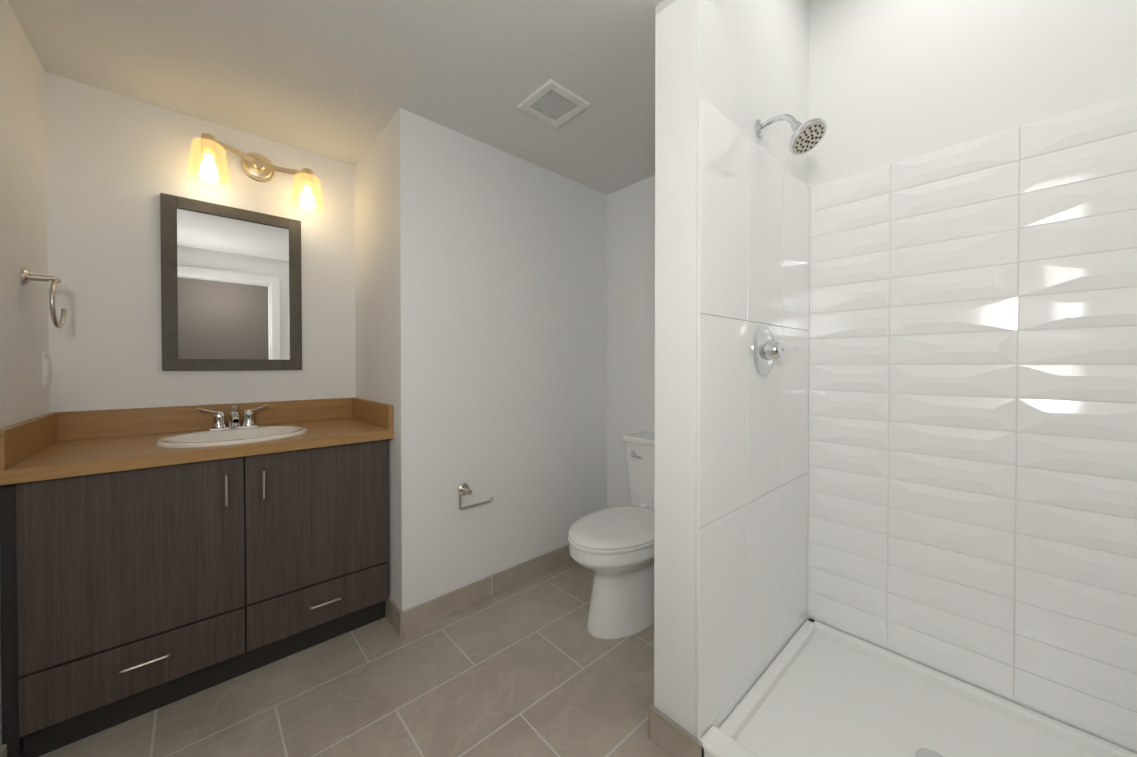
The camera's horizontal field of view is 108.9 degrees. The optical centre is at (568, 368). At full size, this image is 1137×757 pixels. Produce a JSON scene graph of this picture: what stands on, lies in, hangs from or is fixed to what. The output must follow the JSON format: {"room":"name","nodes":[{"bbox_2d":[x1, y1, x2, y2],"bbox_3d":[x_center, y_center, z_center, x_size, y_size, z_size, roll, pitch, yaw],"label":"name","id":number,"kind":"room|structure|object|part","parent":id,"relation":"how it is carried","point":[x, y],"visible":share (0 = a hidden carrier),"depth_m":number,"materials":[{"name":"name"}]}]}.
{"room":"bathroom","nodes":[
{"label":"bathroom","id":0,"kind":"room"},
{"bbox_2d":[0,0,49,745],"bbox_3d":[-1.061,0.030,0.474,0.100,2.260,2.970,-1,1,-42],"label":"wall","id":1,"kind":"structure","parent":0,"point":[24,345],"depth_m":1.30,"materials":[{"name":"white paint"}]},
{"bbox_2d":[0,744,6,756],"bbox_3d":[-0.835,1.113,0.319,0.011,0.100,2.220,-1,1,-42],"label":"baseboard","id":2,"kind":"structure","parent":1,"relation":"attached to","point":[3,748],"depth_m":1.13,"materials":[{"name":"beige tile"}]},
{"bbox_2d":[20,268,65,327],"bbox_3d":[-1.752,-0.231,1.357,0.074,0.188,0.166,-1,1,-42],"label":"towel ring","id":3,"kind":"object","parent":1,"relation":"attached to","point":[27,277],"visible":1,"depth_m":1.32,"materials":[{"name":"silver metal"}]},
{"bbox_2d":[42,352,49,385],"bbox_3d":[-1.914,0.000,1.489,0.010,0.120,0.070,-1,1,-42],"label":"switch plate","id":4,"kind":"object","parent":1,"relation":"attached to","point":[45,368],"visible":0.98,"depth_m":1.47,"materials":[{"name":"white plastic"}]},
{"bbox_2d":[45,72,355,412],"bbox_3d":[-1.593,0.016,1.915,1.058,2.260,0.124,-1,1,-42],"label":"wall","id":5,"kind":"structure","parent":0,"point":[116,165],"depth_m":1.77,"materials":[{"name":"white paint"}]},
{"bbox_3d":[-1.541,-0.369,1.890,0.502,0.750,0.022,-1,1,-42],"label":"mirror","id":6,"kind":"part","parent":5,"relation":"part of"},
{"bbox_2d":[187,133,323,210],"bbox_3d":[-1.425,-0.911,1.879,0.498,0.238,0.188,-1,1,-42],"label":"sconce","id":7,"kind":"object","parent":5,"relation":"attached to","point":[258,167],"visible":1,"depth_m":1.91,"materials":[{"name":"yellow glass"}]},
{"bbox_2d":[8,0,662,194],"bbox_3d":[0.306,-1.368,0.794,2.570,0.530,4.320,-1,1,-42],"label":"ceiling","id":8,"kind":"structure","parent":0,"point":[344,81],"depth_m":1.49,"materials":[{"name":"white paint"}]},
{"bbox_2d":[518,79,589,127],"bbox_3d":[-0.062,-1.106,1.706,0.216,0.012,0.216,-1,1,-42],"label":"ceiling vent","id":9,"kind":"object","parent":8,"relation":"in","point":[553,103],"visible":0.98,"depth_m":1.70,"materials":[{"name":"white plastic"}]},
{"bbox_2d":[21,560,669,756],"bbox_3d":[0.306,1.182,0.820,2.570,0.050,4.320,-1,1,-42],"label":"floor","id":10,"kind":"structure","parent":0,"point":[532,667],"depth_m":1.42,"materials":[{"name":"tile"}]},
{"bbox_2d":[0,397,392,756],"bbox_3d":[-1.368,0.656,1.675,1.054,0.985,0.588,-1,1,-42],"label":"bathroom vanity","id":11,"kind":"object","parent":10,"relation":"on","point":[153,558],"visible":1,"depth_m":1.40,"materials":[{"name":"brown wood"}]},
{"bbox_2d":[355,108,606,610],"bbox_3d":[-0.460,0.010,2.506,1.412,2.260,0.779,-1,1,-42],"label":"wall block","id":12,"kind":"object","parent":10,"relation":"on","point":[481,314],"visible":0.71,"depth_m":2.02,"materials":[{"name":"white paint"}]},
{"bbox_2d":[458,483,492,509],"bbox_3d":[-0.452,0.600,1.950,0.182,0.105,0.062,-1,1,-42],"label":"toilet paper holder","id":13,"kind":"object","parent":12,"relation":"attached to","point":[463,489],"visible":1,"depth_m":1.92,"materials":[{"name":"silver metal"}]},
{"bbox_2d":[392,544,573,636],"bbox_3d":[-0.235,1.094,2.186,1.325,0.100,0.013,-1,1,-42],"label":"baseboard","id":14,"kind":"structure","parent":12,"relation":"attached to","point":[404,622],"depth_m":1.98,"materials":[{"name":"beige tile"}]},
{"bbox_2d":[568,431,654,638],"bbox_3d":[0.328,0.759,1.953,0.803,0.774,0.504,-1,1,-42],"label":"toilet","id":15,"kind":"object","parent":10,"relation":"on","point":[611,548],"visible":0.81,"depth_m":1.77,"materials":[{"name":"white ceramic"}]},
{"bbox_2d":[699,617,1136,756],"bbox_3d":[1.011,1.101,1.121,0.917,0.105,0.912,-1,1,-42],"label":"shower pan","id":16,"kind":"object","parent":10,"relation":"on","point":[818,689],"visible":0.98,"depth_m":1.30,"materials":[{"name":"white plastic"}]},
{"bbox_2d":[654,0,808,736],"bbox_3d":[0.651,-0.220,1.506,0.915,2.740,0.140,-1,1,-42],"label":"wall","id":17,"kind":"structure","parent":0,"point":[742,65],"depth_m":1.22,"materials":[{"name":"white paint"}]},
{"bbox_2d":[648,703,679,747],"bbox_3d":[0.583,1.098,1.562,0.898,0.103,0.013,-1,1,-42],"label":"baseboard","id":18,"kind":"structure","parent":17,"relation":"attached to","point":[669,736],"depth_m":1.23,"materials":[{"name":"beige tile"}]},
{"bbox_2d":[695,95,809,738],"bbox_3d":[0.703,0.191,1.456,0.913,1.920,0.010,-1,1,-42],"label":"wall tiles","id":19,"kind":"structure","parent":17,"relation":"attached to","point":[753,276],"depth_m":1.34,"materials":[{"name":"white tile"}]},
{"bbox_2d":[753,325,797,374],"bbox_3d":[0.730,-0.065,1.424,0.221,0.176,0.071,-1,1,-42],"label":"shower valve","id":20,"kind":"object","parent":19,"relation":"attached to","point":[768,349],"visible":1,"depth_m":1.40,"materials":[{"name":"silver metal"}]},
{"bbox_2d":[756,114,826,154],"bbox_3d":[0.730,-0.786,1.338,0.115,0.164,0.206,-1,1,-42],"label":"shower head","id":21,"kind":"object","parent":17,"relation":"attached to","point":[807,136],"visible":1,"depth_m":1.31},
{"bbox_2d":[607,0,1136,752],"bbox_3d":[1.026,-0.223,1.849,0.100,2.740,2.191,-1,1,-42],"label":"wall","id":22,"kind":"structure","parent":0,"point":[893,80],"depth_m":1.52,"materials":[{"name":"white paint"}]},
{"bbox_2d":[807,92,1136,751],"bbox_3d":[1.344,0.151,1.422,0.010,1.860,0.924,-1,1,-42],"label":"shower wall tiles","id":23,"kind":"structure","parent":22,"relation":"attached to","point":[972,495],"depth_m":1.35,"materials":[{"name":"white tile"}]}
]}

